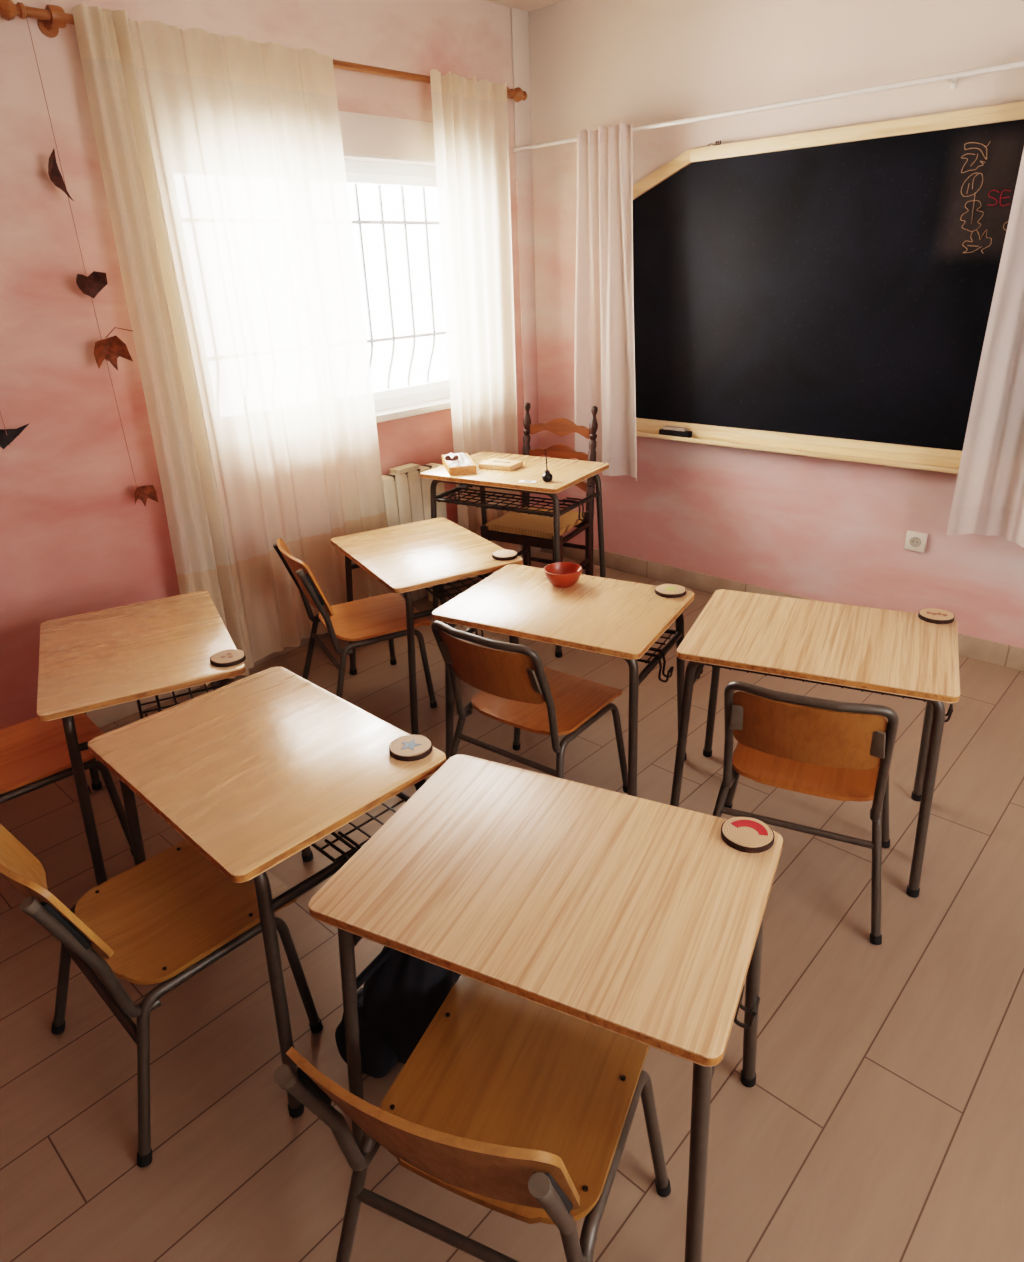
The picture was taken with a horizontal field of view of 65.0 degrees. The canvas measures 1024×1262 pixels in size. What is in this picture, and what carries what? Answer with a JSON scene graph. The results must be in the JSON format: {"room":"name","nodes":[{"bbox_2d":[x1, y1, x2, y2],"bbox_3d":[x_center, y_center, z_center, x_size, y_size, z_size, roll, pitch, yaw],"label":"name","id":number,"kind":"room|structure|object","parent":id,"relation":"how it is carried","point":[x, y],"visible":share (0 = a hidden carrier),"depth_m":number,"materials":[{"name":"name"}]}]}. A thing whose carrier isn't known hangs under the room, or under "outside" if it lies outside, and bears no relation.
{"room":"classroom","nodes":[
{"label":"classroom","id":0,"kind":"room"},
{"bbox_2d":[0,0,523,729],"bbox_3d":[-1.978,-0.827,2.612,0.280,2.750,6.318,19,32,39],"label":"wall","id":1,"kind":"structure","parent":0,"point":[75,539],"depth_m":2.92,"materials":[{"name":"pink paint"}]},
{"bbox_2d":[0,0,526,101],"bbox_3d":[-0.759,-2.234,3.172,0.108,0.072,2.395,19,32,39],"label":"curtain rod","id":2,"kind":"object","parent":1,"relation":"attached to","point":[51,18],"visible":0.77,"depth_m":2.53,"materials":[{"name":"brown wood"}]},
{"bbox_2d":[26,16,136,487],"bbox_3d":[-1.445,-1.190,2.743,0.004,1.482,0.004,19,32,39],"label":"string","id":3,"kind":"object","parent":2,"relation":"hanging from","point":[26,16],"visible":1,"depth_m":2.67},
{"bbox_2d":[48,149,72,199],"bbox_3d":[-1.464,-1.467,2.590,0.058,0.151,0.021,-23,31,-38],"label":"dry leaf","id":4,"kind":"object","parent":3,"relation":"hanging from","point":[55,176],"visible":1,"depth_m":2.59,"materials":[{"name":"brown plant"}]},
{"bbox_2d":[76,271,107,297],"bbox_3d":[-1.429,-1.174,2.729,0.045,0.085,0.107,19,32,39],"label":"dry leaf","id":5,"kind":"object","parent":3,"relation":"hanging from","point":[91,285],"visible":1,"depth_m":2.74,"materials":[{"name":"brown plant"}]},
{"bbox_2d":[94,327,132,369],"bbox_3d":[-1.393,-0.990,2.828,0.142,0.145,0.046,-10,25,-17],"label":"dry leaf","id":6,"kind":"object","parent":3,"relation":"hanging from","point":[110,349],"visible":1,"depth_m":2.83,"materials":[{"name":"brown plant"}]},
{"bbox_2d":[134,485,157,506],"bbox_3d":[-1.393,-0.509,3.047,0.032,0.079,0.097,15,30,34],"label":"dry leaf","id":7,"kind":"object","parent":3,"relation":"hanging from","point":[143,493],"visible":1,"depth_m":3.05,"materials":[{"name":"brown plant"}]},
{"bbox_2d":[72,3,392,685],"bbox_3d":[-0.978,-1.002,3.214,0.163,2.326,1.090,19,32,39],"label":"curtain","id":8,"kind":"object","parent":2,"relation":"hanging from","point":[221,158],"visible":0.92,"depth_m":3.10,"materials":[{"name":"white fabric"}]},
{"bbox_2d":[430,69,521,556],"bbox_3d":[-0.139,-1.432,4.077,0.080,2.316,0.536,19,32,39],"label":"curtain","id":9,"kind":"object","parent":2,"relation":"hanging from","point":[470,117],"visible":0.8,"depth_m":3.92,"materials":[{"name":"white fabric"}]},
{"bbox_2d":[86,537,540,727],"bbox_3d":[-1.819,0.418,3.065,0.012,0.097,5.918,19,32,39],"label":"baseboard","id":10,"kind":"structure","parent":1,"relation":"attached to","point":[104,716],"depth_m":3.37,"materials":[{"name":"tile"}]},
{"bbox_2d":[338,111,434,159],"bbox_3d":[-0.725,-2.081,3.352,0.004,0.150,1.710,19,32,39],"label":"box","id":11,"kind":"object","parent":1,"relation":"attached to","point":[367,134],"depth_m":3.52,"materials":[{"name":"paint"}]},
{"bbox_2d":[343,153,435,165],"bbox_3d":[-0.791,-1.556,3.703,0.279,1.090,1.640,19,32,39],"label":"trim","id":12,"kind":"structure","parent":1,"relation":"attached to","point":[347,156],"depth_m":3.59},
{"bbox_2d":[344,160,449,410],"bbox_3d":[-0.780,-1.548,3.695,0.060,1.074,1.616,19,32,39],"label":"window","id":13,"kind":"structure","parent":1,"relation":"in","point":[357,172],"depth_m":3.83,"materials":[{"name":"white plastic"}]},
{"bbox_2d":[352,184,445,388],"bbox_3d":[-0.899,-1.588,3.797,0.101,1.060,1.600,19,32,39],"label":"bars","id":14,"kind":"object","parent":1,"relation":"in","point":[359,221],"visible":0.29,"depth_m":4.04,"materials":[{"name":"metal"}]},
{"bbox_2d":[375,397,450,422],"bbox_3d":[-0.760,-1.044,3.924,0.305,0.034,1.720,19,32,39],"label":"window sill","id":15,"kind":"structure","parent":1,"relation":"attached to","point":[399,412],"depth_m":4.01,"materials":[{"name":"white paint"}]},
{"bbox_2d":[382,463,446,601],"bbox_3d":[-0.594,-0.433,4.072,0.122,0.725,0.635,19,32,39],"label":"radiator","id":16,"kind":"object","parent":1,"relation":"attached to","point":[407,498],"visible":0.3,"depth_m":3.99,"materials":[{"name":"beige metal"}]},
{"bbox_2d":[389,463,419,474],"bbox_3d":[-0.529,-0.800,3.967,0.066,0.024,0.146,17,31,37],"label":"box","id":17,"kind":"object","parent":16,"relation":"on","point":[409,467],"visible":1,"depth_m":3.94,"materials":[{"name":"beige wood"}]},
{"bbox_2d":[510,8,540,536],"bbox_3d":[0.087,-1.782,4.417,0.012,2.653,0.118,19,32,39],"label":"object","id":18,"kind":"structure","parent":1,"relation":"attached to","point":[519,18],"depth_m":4.23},
{"bbox_2d":[0,551,1023,1261],"bbox_3d":[-0.085,1.054,1.606,5.400,0.001,6.318,19,32,39],"label":"floor","id":19,"kind":"structure","parent":0,"point":[882,1118],"depth_m":1.82,"materials":[{"name":"brown wood"}]},
{"bbox_2d":[0,713,132,855],"bbox_3d":[-1.494,0.380,2.389,0.501,0.699,0.496,-23,32,-38],"label":"chair","id":20,"kind":"object","parent":19,"relation":"on","point":[34,754],"visible":0.72,"depth_m":2.41,"materials":[{"name":"wood"}]},
{"bbox_2d":[37,591,245,885],"bbox_3d":[-1.111,0.328,2.532,0.513,0.642,0.728,-14,27,-24],"label":"school desk","id":21,"kind":"object","parent":19,"relation":"on","point":[95,660],"visible":0.69,"depth_m":2.31,"materials":[{"name":"brown wood"}]},
{"bbox_2d":[137,681,219,718],"bbox_3d":[-1.040,0.138,2.492,0.245,0.019,0.640,-14,27,-24],"label":"wire shelf","id":22,"kind":"object","parent":21,"relation":"attached to","point":[159,708],"depth_m":2.35,"materials":[{"name":"black metal"}]},
{"bbox_2d":[210,649,245,666],"bbox_3d":[-0.799,0.075,2.264,0.096,0.013,0.092,12,28,29],"label":"wooden disc","id":23,"kind":"object","parent":21,"relation":"on","point":[231,657],"visible":1,"depth_m":2.25,"materials":[{"name":"beige wood"}]},
{"bbox_2d":[0,823,322,1166],"bbox_3d":[-0.787,0.631,1.764,0.496,0.699,0.501,19,32,39],"label":"chair","id":24,"kind":"object","parent":19,"relation":"on","point":[173,914],"visible":0.86,"depth_m":1.72,"materials":[{"name":"brown wood"}]},
{"bbox_2d":[88,667,445,1117],"bbox_3d":[-0.552,0.562,1.948,0.728,0.651,0.513,20,32,40],"label":"school desk","id":25,"kind":"object","parent":19,"relation":"on","point":[253,771],"visible":0.76,"depth_m":1.73,"materials":[{"name":"brown wood"}]},
{"bbox_2d":[311,792,410,861],"bbox_3d":[-0.499,0.359,1.927,0.640,0.019,0.245,20,32,40],"label":"wire shelf","id":26,"kind":"object","parent":25,"relation":"attached to","point":[346,856],"depth_m":1.71,"materials":[{"name":"black metal"}]},
{"bbox_2d":[389,735,432,761],"bbox_3d":[-0.224,0.258,1.782,0.096,0.013,0.092,4,25,14],"label":"wooden disc","id":27,"kind":"object","parent":25,"relation":"on","point":[408,748],"visible":1,"depth_m":1.77,"materials":[{"name":"beige wood"}]},
{"bbox_2d":[273,538,436,707],"bbox_3d":[-0.627,-0.040,3.239,0.501,0.699,0.496,-14,27,-25],"label":"chair","id":28,"kind":"object","parent":19,"relation":"on","point":[378,617],"visible":0.94,"depth_m":3.18,"materials":[{"name":"wood"}]},
{"bbox_2d":[335,946,460,1077],"bbox_3d":[-0.246,0.740,1.715,0.308,0.496,0.212,10,27,25],"label":"backpack","id":29,"kind":"object","parent":19,"relation":"on","point":[401,994],"visible":0.62,"depth_m":1.61,"materials":[{"name":"fabric"}]},
{"bbox_2d":[331,517,522,734],"bbox_3d":[-0.342,-0.038,3.286,0.519,0.629,0.737,-15,27,-26],"label":"school desk","id":30,"kind":"object","parent":19,"relation":"on","point":[404,558],"visible":0.73,"depth_m":3.08,"materials":[{"name":"brown wood"}]},
{"bbox_2d":[425,575,486,602],"bbox_3d":[-0.273,-0.223,3.251,0.245,0.019,0.648,-15,27,-26],"label":"wire shelf","id":31,"kind":"object","parent":30,"relation":"attached to","point":[479,576],"depth_m":3.13,"materials":[{"name":"black metal"}]},
{"bbox_2d":[492,550,517,560],"bbox_3d":[-0.026,-0.286,3.025,0.096,0.013,0.092,19,32,39],"label":"wooden disc","id":32,"kind":"object","parent":30,"relation":"on","point":[502,555],"visible":1,"depth_m":3.01,"materials":[{"name":"beige wood"}]},
{"bbox_2d":[274,975,670,1261],"bbox_3d":[-0.025,0.802,1.305,0.496,0.706,0.513,8,26,23],"label":"chair","id":33,"kind":"object","parent":19,"relation":"on","point":[514,1106],"visible":0.98,"depth_m":1.31,"materials":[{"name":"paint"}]},
{"bbox_2d":[420,452,608,656],"bbox_3d":[0.028,-0.393,3.855,0.748,0.779,0.517,13,28,30],"label":"table","id":34,"kind":"object","parent":19,"relation":"on","point":[566,473],"visible":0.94,"depth_m":3.64,"materials":[{"name":"brown wood"}]},
{"bbox_2d":[441,453,476,474],"bbox_3d":[-0.249,-0.780,3.747,0.124,0.036,0.290,-7,25,-9],"label":"wooden box","id":35,"kind":"object","parent":34,"relation":"on","point":[470,469],"visible":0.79,"depth_m":3.62,"materials":[{"name":"brown wood"}]},
{"bbox_2d":[444,453,472,466],"bbox_3d":[-0.250,-0.796,3.740,0.106,0.058,0.269,-7,25,-9],"label":"crumpled paper","id":36,"kind":"object","parent":35,"relation":"in","point":[463,460],"visible":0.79,"depth_m":3.67,"materials":[{"name":"white paper"}]},
{"bbox_2d":[445,455,458,460],"bbox_3d":[-0.274,-0.787,3.660,0.063,0.027,0.025,-1,24,3],"label":"ribbon bow","id":37,"kind":"object","parent":36,"relation":"on","point":[447,457],"visible":1,"depth_m":3.65,"materials":[{"name":"red fabric"}]},
{"bbox_2d":[479,458,522,470],"bbox_3d":[-0.051,-0.770,3.720,0.170,0.025,0.120,11,28,28],"label":"lid","id":38,"kind":"object","parent":34,"relation":"on","point":[493,463],"visible":1,"depth_m":3.69,"materials":[{"name":"beige wood"}]},
{"bbox_2d":[434,488,575,517],"bbox_3d":[-0.028,-0.594,3.683,0.659,0.019,0.243,13,28,30],"label":"wire shelf","id":39,"kind":"object","parent":34,"relation":"attached to","point":[556,513],"depth_m":3.67,"materials":[{"name":"black metal"}]},
{"bbox_2d":[519,480,536,482],"bbox_3d":[0.067,-0.642,3.452,0.076,0.002,0.032,4,25,14],"label":"paper slip","id":40,"kind":"object","parent":34,"relation":"on","point":[520,481],"visible":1,"depth_m":3.45,"materials":[{"name":"white paper"}]},
{"bbox_2d":[542,450,552,481],"bbox_3d":[0.149,-0.702,3.416,0.048,0.135,0.048,19,32,39],"label":"inkwell","id":41,"kind":"object","parent":34,"relation":"on","point":[547,476],"visible":1,"depth_m":3.42,"materials":[{"name":"black"}]},
{"bbox_2d":[431,621,627,792],"bbox_3d":[0.058,0.244,2.542,0.496,0.699,0.512,16,30,35],"label":"chair","id":42,"kind":"object","parent":19,"relation":"on","point":[518,691],"visible":0.98,"depth_m":2.42,"materials":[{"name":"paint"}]},
{"bbox_2d":[480,402,597,576],"bbox_3d":[0.149,-0.603,4.054,0.448,0.992,0.457,12,28,30],"label":"chair","id":43,"kind":"object","parent":19,"relation":"on","point":[527,526],"visible":0.65,"depth_m":4.03,"materials":[{"name":"brown wood"}]},
{"bbox_2d":[309,754,782,1261],"bbox_3d":[0.088,0.714,1.550,0.728,0.650,0.513,10,27,25],"label":"school desk","id":44,"kind":"object","parent":19,"relation":"on","point":[632,917],"visible":0.99,"depth_m":1.35,"materials":[{"name":"brown wood"}]},
{"bbox_2d":[721,817,774,852],"bbox_3d":[0.430,0.371,1.470,0.094,0.013,0.090,9,27,24],"label":"wooden disc","id":45,"kind":"object","parent":44,"relation":"on","point":[743,834],"visible":1,"depth_m":1.46,"materials":[{"name":"beige wood"}]},
{"bbox_2d":[432,564,694,796],"bbox_3d":[0.182,0.198,2.706,0.729,0.635,0.513,11,28,28],"label":"school desk","id":46,"kind":"object","parent":19,"relation":"on","point":[612,617],"visible":0.86,"depth_m":2.51,"materials":[{"name":"brown wood"}]},
{"bbox_2d":[544,562,581,587],"bbox_3d":[0.173,-0.186,2.718,0.129,0.056,0.129,19,32,39],"label":"bowl","id":47,"kind":"object","parent":46,"relation":"on","point":[559,574],"visible":1,"depth_m":2.70,"materials":[{"name":"ceramic"}]},
{"bbox_2d":[484,629,675,662],"bbox_3d":[0.218,-0.003,2.700,0.640,0.019,0.245,11,28,28],"label":"wire shelf","id":48,"kind":"object","parent":46,"relation":"attached to","point":[661,654],"depth_m":2.52,"materials":[{"name":"black metal"}]},
{"bbox_2d":[655,584,685,597],"bbox_3d":[0.516,-0.131,2.615,0.100,0.013,0.096,19,32,39],"label":"wooden disc","id":49,"kind":"object","parent":46,"relation":"on","point":[664,590],"visible":1,"depth_m":2.60,"materials":[{"name":"beige wood"}]},
{"bbox_2d":[712,681,898,944],"bbox_3d":[0.797,0.374,2.183,0.496,0.699,0.512,9,27,24],"label":"chair","id":50,"kind":"object","parent":19,"relation":"on","point":[831,749],"visible":0.98,"depth_m":1.98,"materials":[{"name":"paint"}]},
{"bbox_2d":[670,589,959,897],"bbox_3d":[0.890,0.298,2.421,0.729,0.631,0.513,9,27,24],"label":"school desk","id":51,"kind":"object","parent":19,"relation":"on","point":[902,654],"visible":0.99,"depth_m":2.25,"materials":[{"name":"brown wood"}]},
{"bbox_2d":[705,664,928,701],"bbox_3d":[0.921,0.098,2.419,0.640,0.019,0.245,9,27,24],"label":"wire shelf","id":52,"kind":"object","parent":51,"relation":"attached to","point":[729,668],"depth_m":2.31,"materials":[{"name":"black metal"}]},
{"bbox_2d":[918,608,954,623],"bbox_3d":[1.246,-0.044,2.361,0.095,0.013,0.091,8,26,21],"label":"wooden disc","id":53,"kind":"object","parent":51,"relation":"on","point":[931,615],"visible":1,"depth_m":2.35,"materials":[{"name":"beige wood"}]},
{"bbox_2d":[483,0,564,11],"bbox_3d":[-0.159,-1.484,0.426,5.416,0.100,6.318,19,32,39],"label":"ceiling","id":54,"kind":"structure","parent":0,"point":[525,5],"depth_m":3.78,"materials":[{"name":"paint"}]},
{"bbox_3d":[-1.714,-1.352,2.364,0.004,1.610,0.004,19,32,39],"label":"string","id":55,"kind":"object","parent":54,"relation":"hanging from","visible":0},
{"bbox_2d":[0,423,29,448],"bbox_3d":[-1.665,-0.648,2.676,0.041,0.072,0.120,12,28,29],"label":"dry leaf","id":56,"kind":"object","parent":55,"relation":"hanging from","point":[5,440],"visible":1,"depth_m":2.68,"materials":[{"name":"brown plant"}]},
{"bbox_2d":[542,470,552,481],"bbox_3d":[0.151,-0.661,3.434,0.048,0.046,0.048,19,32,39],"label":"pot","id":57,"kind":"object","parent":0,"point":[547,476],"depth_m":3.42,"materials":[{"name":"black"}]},
{"bbox_2d":[528,0,1023,647],"bbox_3d":[2.075,-1.148,2.938,5.116,2.750,0.200,19,32,39],"label":"wall","id":58,"kind":"structure","parent":0,"point":[820,529],"depth_m":3.60,"materials":[{"name":"pink paint"}]},
{"bbox_2d":[513,61,1023,151],"bbox_3d":[1.288,-2.027,3.046,3.353,0.040,0.145,19,32,39],"label":"rail","id":59,"kind":"object","parent":58,"relation":"attached to","point":[953,76],"visible":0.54,"depth_m":3.05,"materials":[{"name":"white metal"}]},
{"bbox_2d":[574,122,636,480],"bbox_3d":[0.481,-1.556,3.950,0.430,1.594,0.100,19,32,39],"label":"curtain","id":60,"kind":"object","parent":59,"relation":"hanging from","point":[604,348],"visible":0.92,"depth_m":3.94,"materials":[{"name":"white fabric"}]},
{"bbox_2d":[946,148,1023,547],"bbox_3d":[1.996,-1.031,2.659,0.747,1.610,0.109,19,32,39],"label":"curtain","id":61,"kind":"object","parent":59,"relation":"hanging from","point":[988,499],"visible":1,"depth_m":3.00,"materials":[{"name":"white fabric"}]},
{"bbox_2d":[541,538,1023,670],"bbox_3d":[1.986,0.071,3.471,4.904,0.097,0.012,19,32,39],"label":"baseboard","id":62,"kind":"structure","parent":58,"relation":"attached to","point":[1009,656],"depth_m":4.26,"materials":[{"name":"tile"}]},
{"bbox_2d":[633,101,1023,473],"bbox_3d":[1.367,-1.360,3.332,2.260,1.268,0.094,19,32,39],"label":"blackboard","id":63,"kind":"object","parent":58,"relation":"attached to","point":[828,293],"visible":0.95,"depth_m":3.39,"materials":[{"name":"stone"}]},
{"bbox_2d":[659,425,691,437],"bbox_3d":[0.822,-1.003,4.045,0.170,0.046,0.042,19,32,39],"label":"eraser","id":64,"kind":"object","parent":63,"relation":"on","point":[666,430],"visible":1,"depth_m":4.03,"materials":[{"name":"black fabric"}]},
{"bbox_2d":[636,425,960,473],"bbox_3d":[1.391,-0.803,3.583,2.260,0.045,0.093,19,32,39],"label":"chalk tray","id":65,"kind":"object","parent":63,"relation":"on","point":[871,454],"depth_m":3.59,"materials":[{"name":"beige wood"}]},
{"bbox_2d":[904,531,927,552],"bbox_3d":[1.749,-0.387,3.484,0.084,0.084,0.015,19,32,39],"label":"wall socket","id":66,"kind":"object","parent":58,"relation":"attached to","point":[915,541],"visible":1,"depth_m":3.48,"materials":[{"name":"white plastic"}]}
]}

